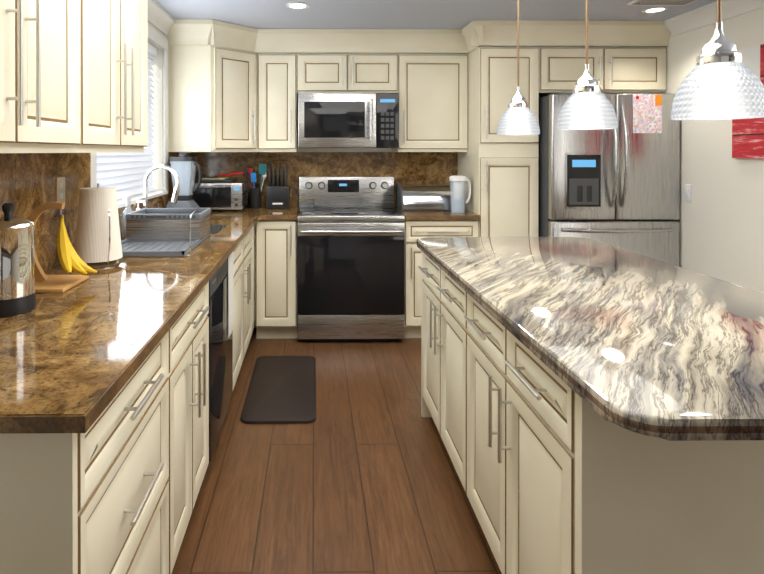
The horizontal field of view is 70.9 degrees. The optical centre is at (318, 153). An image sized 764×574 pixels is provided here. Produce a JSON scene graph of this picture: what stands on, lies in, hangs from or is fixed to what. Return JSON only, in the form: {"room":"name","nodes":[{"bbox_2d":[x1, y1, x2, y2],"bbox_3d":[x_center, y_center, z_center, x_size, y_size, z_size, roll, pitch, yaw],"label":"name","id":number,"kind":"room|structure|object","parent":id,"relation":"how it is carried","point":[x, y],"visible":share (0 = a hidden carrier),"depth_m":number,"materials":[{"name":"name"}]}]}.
{"room":"kitchen","nodes":[
{"label":"kitchen","id":0,"kind":"room"},
{"bbox_2d":[148,22,166,189],"bbox_3d":[-1.131,0.220,0.972,0.160,2.300,6.850,0,0,-1],"label":"wall","id":1,"kind":"structure","parent":0,"point":[157,106],"depth_m":3.67,"materials":[{"name":"white paint"}]},
{"bbox_2d":[0,0,87,152],"bbox_3d":[-0.889,-0.382,1.277,0.325,0.760,0.720,0,0,-1],"label":"upper cabinet","id":2,"kind":"object","parent":1,"relation":"attached to","point":[73,76],"depth_m":1.41,"materials":[{"name":"beige wood"}]},
{"bbox_2d":[0,152,191,270],"bbox_3d":[-1.055,0.218,2.654,0.020,0.447,3.483,0,0,-1],"label":"backsplash","id":3,"kind":"structure","parent":1,"relation":"attached to","point":[27,184],"depth_m":2.05,"materials":[{"name":"brown stone"}]},
{"bbox_2d":[56,177,64,202],"bbox_3d":[-1.036,0.152,2.138,0.006,0.115,0.070,0,0,-1],"label":"outlet","id":4,"kind":"object","parent":3,"relation":"attached to","point":[60,189],"visible":0.83,"depth_m":2.13,"materials":[{"name":"beige plastic"}]},
{"bbox_2d":[88,0,147,152],"bbox_3d":[-0.895,-0.385,1.966,0.325,0.760,0.660,0,0,-1],"label":"upper cabinet","id":5,"kind":"object","parent":1,"relation":"attached to","point":[117,29],"depth_m":1.93,"materials":[{"name":"beige wood"}]},
{"bbox_2d":[91,26,167,207],"bbox_3d":[-1.121,-0.257,3.085,0.177,1.075,1.310,0,0,-1],"label":"window","id":6,"kind":"structure","parent":1,"relation":"in","point":[157,38],"depth_m":3.66,"materials":[{"name":"white paint"}]},
{"bbox_2d":[97,43,156,199],"bbox_3d":[-1.125,-0.232,3.085,0.060,0.968,1.064,0,0,-1],"label":"window blinds","id":7,"kind":"object","parent":6,"relation":"attached to","point":[124,173],"visible":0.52,"depth_m":3.19,"materials":[{"name":"white plastic"}]},
{"bbox_2d":[172,322,501,573],"bbox_3d":[0.744,1.400,0.994,3.910,0.060,7.170,0,0,-1],"label":"floor","id":8,"kind":"structure","parent":0,"point":[359,475],"depth_m":2.18,"materials":[{"name":"brown wood"}]},
{"bbox_2d":[0,322,175,573],"bbox_3d":[-0.743,0.926,1.244,0.618,0.886,0.620,0,0,-1],"label":"base cabinet","id":9,"kind":"object","parent":8,"relation":"on","point":[115,488],"depth_m":1.08,"materials":[{"name":"beige wood"}]},
{"bbox_2d":[0,206,267,433],"bbox_3d":[-0.734,0.458,2.656,0.660,0.032,3.487,0,0,-1],"label":"countertop","id":10,"kind":"structure","parent":9,"relation":"on","point":[72,359],"depth_m":1.34,"materials":[{"name":"brown stone"}]},
{"bbox_2d":[0,203,35,316],"bbox_3d":[-0.910,0.293,1.543,0.188,0.307,0.187,0,0,-1],"label":"coffee percolator","id":11,"kind":"object","parent":10,"relation":"on","point":[17,276],"visible":1,"depth_m":1.48,"materials":[{"name":"silver metal"}]},
{"bbox_2d":[27,202,98,292],"bbox_3d":[-0.874,0.304,1.800,0.247,0.282,0.200,0,0,-1],"label":"banana hanger","id":12,"kind":"object","parent":10,"relation":"on","point":[70,259],"visible":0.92,"depth_m":1.79,"materials":[{"name":"brown wood"}]},
{"bbox_2d":[74,183,122,267],"bbox_3d":[-0.886,0.281,2.140,0.184,0.325,0.184,0,0,-1],"label":"paper towel holder","id":13,"kind":"object","parent":10,"relation":"on","point":[98,241],"visible":0.85,"depth_m":2.07,"materials":[{"name":"white paper"}]},
{"bbox_2d":[121,194,133,237],"bbox_3d":[-1.004,0.328,2.801,0.070,0.225,0.085,0,0,-1],"label":"spray bottle","id":14,"kind":"object","parent":10,"relation":"on","point":[127,198],"visible":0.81,"depth_m":2.79,"materials":[{"name":"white plastic"}]},
{"bbox_2d":[136,200,145,210],"bbox_3d":[-1.006,0.351,2.979,0.070,0.178,0.060,0,0,-1],"label":"soap pump","id":15,"kind":"object","parent":10,"relation":"on","point":[139,201],"visible":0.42,"depth_m":2.97,"materials":[{"name":"white plastic"}]},
{"bbox_2d":[144,165,179,207],"bbox_3d":[-0.927,0.252,3.088,0.227,0.375,0.116,0,0,-1],"label":"gooseneck faucet","id":16,"kind":"object","parent":10,"relation":"on","point":[175,191],"visible":0.75,"depth_m":3.11,"materials":[{"name":"silver metal"}]},
{"bbox_2d":[121,208,210,256],"bbox_3d":[-0.752,0.354,2.584,0.388,0.175,0.605,0,0,-1],"label":"dish rack","id":17,"kind":"object","parent":10,"relation":"on","point":[166,232],"visible":0.94,"depth_m":2.60,"materials":[{"name":"grey plastic"}]},
{"bbox_2d":[166,152,201,207],"bbox_3d":[-0.920,0.211,3.684,0.220,0.451,0.180,0,0,-1],"label":"blender","id":18,"kind":"object","parent":10,"relation":"on","point":[184,200],"visible":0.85,"depth_m":3.64,"materials":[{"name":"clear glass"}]},
{"bbox_2d":[210,225,226,233],"bbox_3d":[-0.771,0.568,3.222,0.432,0.191,0.612,0,0,-1],"label":"sink basin","id":19,"kind":"object","parent":10,"relation":"in","point":[215,229],"depth_m":3.52,"materials":[{"name":"silver metal"}]},
{"bbox_2d":[176,281,208,558],"bbox_3d":[-0.748,0.923,1.849,0.618,0.886,0.590,0,0,-1],"label":"base cabinet","id":20,"kind":"object","parent":8,"relation":"on","point":[192,327],"depth_m":1.82,"materials":[{"name":"beige wood"}]},
{"bbox_2d":[207,258,232,462],"bbox_3d":[-0.736,0.922,2.444,0.597,0.882,0.594,0,0,-1],"label":"dishwasher","id":21,"kind":"object","parent":8,"relation":"on","point":[220,369],"visible":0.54,"depth_m":2.35,"materials":[{"name":"grey metal"}]},
{"bbox_2d":[228,250,233,337],"bbox_3d":[-0.435,0.691,2.653,0.008,0.402,0.144,0,0,-1],"label":"dish towel","id":22,"kind":"object","parent":21,"relation":"hanging from","point":[230,292],"visible":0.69,"depth_m":2.61,"materials":[{"name":"white fabric"}]},
{"bbox_2d":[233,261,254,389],"bbox_3d":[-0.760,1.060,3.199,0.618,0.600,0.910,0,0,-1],"label":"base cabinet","id":23,"kind":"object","parent":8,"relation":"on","point":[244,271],"depth_m":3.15,"materials":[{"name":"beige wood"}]},
{"bbox_2d":[234,225,254,260],"bbox_3d":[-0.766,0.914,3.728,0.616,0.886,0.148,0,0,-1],"label":"base cabinet","id":24,"kind":"object","parent":8,"relation":"on","point":[245,250],"depth_m":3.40,"materials":[{"name":"beige wood"}]},
{"bbox_2d":[210,209,243,217],"bbox_3d":[-0.791,0.452,3.961,0.390,0.032,0.878,0,0,-1],"label":"countertop","id":25,"kind":"structure","parent":24,"relation":"on","point":[214,213],"depth_m":3.89,"materials":[{"name":"stone"}]},
{"bbox_2d":[189,172,247,210],"bbox_3d":[-0.774,0.286,4.158,0.401,0.297,0.386,0,0,-1],"label":"toaster oven","id":26,"kind":"object","parent":25,"relation":"on","point":[219,192],"visible":0.85,"depth_m":4.00,"materials":[{"name":"silver metal"}]},
{"bbox_2d":[243,163,266,208],"bbox_3d":[-0.508,0.255,4.255,0.191,0.358,0.113,0,0,-1],"label":"utensil crock","id":27,"kind":"object","parent":25,"relation":"on","point":[254,198],"visible":1,"depth_m":4.23,"materials":[{"name":"black plastic"}]},
{"bbox_2d":[255,220,297,338],"bbox_3d":[-0.308,0.912,4.107,0.299,0.886,0.598,0,0,-1],"label":"base cabinet","id":28,"kind":"object","parent":8,"relation":"on","point":[276,316],"depth_m":3.81,"materials":[{"name":"beige wood"}]},
{"bbox_2d":[260,206,298,219],"bbox_3d":[-0.286,0.452,3.965,0.259,0.032,0.878,0,0,-1],"label":"countertop","id":29,"kind":"structure","parent":28,"relation":"on","point":[291,213],"depth_m":3.83,"materials":[{"name":"brown stone"}]},
{"bbox_2d":[266,163,289,207],"bbox_3d":[-0.326,0.254,4.287,0.180,0.360,0.126,0,0,-1],"label":"knife block","id":30,"kind":"object","parent":29,"relation":"on","point":[277,195],"visible":1,"depth_m":4.23,"materials":[{"name":"black plastic"}]},
{"bbox_2d":[240,356,315,423],"bbox_3d":[-0.210,1.352,3.111,0.390,0.016,0.860,0,0,-1],"label":"kitchen mat","id":31,"kind":"object","parent":8,"relation":"on","point":[281,389],"visible":0.96,"depth_m":3.00,"materials":[{"name":"black rubber"}]},
{"bbox_2d":[297,176,404,340],"bbox_3d":[0.230,0.772,4.048,0.765,1.168,0.667,0,0,-1],"label":"range","id":32,"kind":"object","parent":8,"relation":"on","point":[350,258],"visible":1,"depth_m":3.78,"materials":[{"name":"grey"}]},
{"bbox_2d":[418,251,461,482],"bbox_3d":[0.952,0.920,2.364,0.830,0.886,0.830,0,0,-1],"label":"base cabinet","id":33,"kind":"object","parent":8,"relation":"on","point":[441,296],"depth_m":2.30,"materials":[{"name":"beige wood"}]},
{"bbox_2d":[404,220,477,337],"bbox_3d":[0.884,0.912,4.118,0.533,0.886,0.598,0,0,-1],"label":"base cabinet","id":34,"kind":"object","parent":8,"relation":"on","point":[414,229],"depth_m":3.82,"materials":[{"name":"beige wood"}]},
{"bbox_2d":[394,206,480,219],"bbox_3d":[0.885,0.451,4.101,0.535,0.032,0.627,0,0,-1],"label":"countertop","id":35,"kind":"structure","parent":34,"relation":"on","point":[409,215],"depth_m":3.79,"materials":[{"name":"brown stone"}]},
{"bbox_2d":[396,183,455,210],"bbox_3d":[0.840,0.337,4.206,0.410,0.194,0.309,0,0,-1],"label":"bread box","id":36,"kind":"object","parent":35,"relation":"on","point":[425,197],"visible":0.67,"depth_m":4.08,"materials":[{"name":"silver metal"}]},
{"bbox_2d":[449,175,470,212],"bbox_3d":[1.056,0.298,3.957,0.162,0.274,0.109,0,0,-1],"label":"pitcher","id":37,"kind":"object","parent":35,"relation":"on","point":[458,189],"visible":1,"depth_m":3.93,"materials":[{"name":"white plastic"}]},
{"bbox_2d":[458,47,665,236],"bbox_3d":[1.832,0.290,4.104,1.355,2.130,0.636,0,0,-1],"label":"pantry","id":38,"kind":"object","parent":8,"relation":"on","point":[500,173],"visible":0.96,"depth_m":3.82,"materials":[{"name":"beige wood"}]},
{"bbox_2d":[539,93,679,265],"bbox_3d":[2.050,0.468,3.993,0.892,1.775,0.828,0,0,-1],"label":"fridge","id":39,"kind":"object","parent":8,"relation":"on","point":[619,186],"visible":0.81,"depth_m":3.67,"materials":[{"name":"grey metal"}]},
{"bbox_2d":[462,288,763,573],"bbox_3d":[0.959,0.924,1.534,0.830,0.886,0.830,0,0,-1],"label":"base cabinet","id":40,"kind":"object","parent":8,"relation":"on","point":[556,474],"depth_m":1.12,"materials":[{"name":"beige wood"}]},
{"bbox_2d":[417,237,763,440],"bbox_3d":[0.961,0.460,1.847,0.900,0.036,1.900,0,0,-1],"label":"countertop","id":41,"kind":"structure","parent":40,"relation":"on","point":[635,342],"depth_m":1.38,"materials":[{"name":"stone"}]},
{"bbox_2d":[212,45,619,151],"bbox_3d":[0.713,0.204,4.494,3.910,2.300,0.160,0,0,-1],"label":"wall","id":42,"kind":"structure","parent":0,"point":[344,149],"depth_m":4.41,"materials":[{"name":"white paint"}]},
{"bbox_2d":[168,45,467,151],"bbox_3d":[0.038,-0.395,4.099,2.230,0.760,0.608,0,0,-1],"label":"upper cabinets","id":43,"kind":"object","parent":42,"relation":"attached to","point":[221,99],"depth_m":4.08,"materials":[{"name":"beige wood"}]},
{"bbox_2d":[298,93,398,147],"bbox_3d":[0.225,-0.252,4.156,0.757,0.410,0.453,0,0,-1],"label":"over-the-range microwave","id":44,"kind":"object","parent":43,"relation":"attached to","point":[348,120],"visible":1,"depth_m":3.98,"materials":[{"name":"grey metal"}]},
{"bbox_2d":[192,152,457,205],"bbox_3d":[0.050,0.210,4.396,2.199,0.447,0.020,0,0,-1],"label":"backsplash","id":45,"kind":"structure","parent":42,"relation":"attached to","point":[405,167],"depth_m":4.39,"materials":[{"name":"brown stone"}]},
{"bbox_2d":[155,0,716,28],"bbox_3d":[0.744,-0.970,0.983,3.910,0.080,7.170,0,0,-1],"label":"ceiling","id":46,"kind":"structure","parent":0,"point":[372,14],"depth_m":3.54,"materials":[{"name":"grey paint"}]},
{"bbox_2d":[286,2,308,8],"bbox_3d":[-0.132,-0.939,3.371,0.149,0.004,0.149,0,0,45],"label":"recessed light","id":47,"kind":"object","parent":46,"relation":"in","point":[297,5],"depth_m":3.36,"materials":[{"name":"white paint"}]},
{"bbox_2d":[497,0,539,134],"bbox_3d":[0.955,-0.514,2.542,0.195,0.844,0.195,0,0,-1],"label":"pendant light","id":48,"kind":"object","parent":46,"relation":"hanging from","point":[518,116],"visible":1,"depth_m":2.49,"materials":[{"name":"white glass"}]},
{"bbox_2d":[557,0,617,129],"bbox_3d":[0.961,-0.511,1.903,0.195,0.844,0.195,0,0,-1],"label":"pendant light","id":49,"kind":"object","parent":46,"relation":"hanging from","point":[587,105],"visible":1,"depth_m":1.85,"materials":[{"name":"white glass"}]},
{"bbox_2d":[642,7,668,12],"bbox_3d":[2.197,-0.939,3.472,0.149,0.004,0.149,0,0,45],"label":"recessed light","id":50,"kind":"object","parent":46,"relation":"in","point":[654,9],"depth_m":3.46,"materials":[{"name":"white glass"}]},
{"bbox_2d":[627,0,697,4],"bbox_3d":[2.114,-0.934,3.241,0.370,0.013,0.180,0,0,-1],"label":"ceiling vent","id":51,"kind":"object","parent":46,"relation":"in","point":[660,2],"visible":0.98,"depth_m":3.26,"materials":[{"name":"white paint"}]},
{"bbox_2d":[670,0,763,119],"bbox_3d":[0.966,-0.508,1.282,0.195,0.844,0.195,0,0,-1],"label":"pendant light","id":52,"kind":"object","parent":46,"relation":"hanging from","point":[721,81],"visible":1,"depth_m":1.24,"materials":[{"name":"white glass"}]},
{"bbox_2d":[620,8,763,292],"bbox_3d":[2.619,0.220,1.006,0.160,2.300,6.850,0,0,-1],"label":"wall","id":53,"kind":"structure","parent":0,"point":[721,222],"depth_m":3.35,"materials":[{"name":"white paint"}]},
{"bbox_2d":[148,0,763,52],"bbox_3d":[0.745,-0.845,0.846,3.588,0.168,6.555,0,0,-1],"label":"crown molding","id":54,"kind":"structure","parent":53,"relation":"attached to","point":[472,36],"depth_m":3.80,"materials":[{"name":"beige wood"}]},
{"bbox_2d":[683,184,691,201],"bbox_3d":[2.509,0.268,3.617,0.009,0.120,0.075,0,0,-1],"label":"light switch","id":55,"kind":"object","parent":53,"relation":"attached to","point":[687,192],"visible":1,"depth_m":3.61,"materials":[{"name":"white plastic"}]},
{"bbox_2d":[732,44,763,157],"bbox_3d":[2.505,-0.294,2.862,0.031,0.640,0.670,0,0,-1],"label":"wall art","id":56,"kind":"object","parent":53,"relation":"attached to","point":[747,138],"visible":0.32,"depth_m":3.06,"materials":[{"name":"red wood"}]}
]}

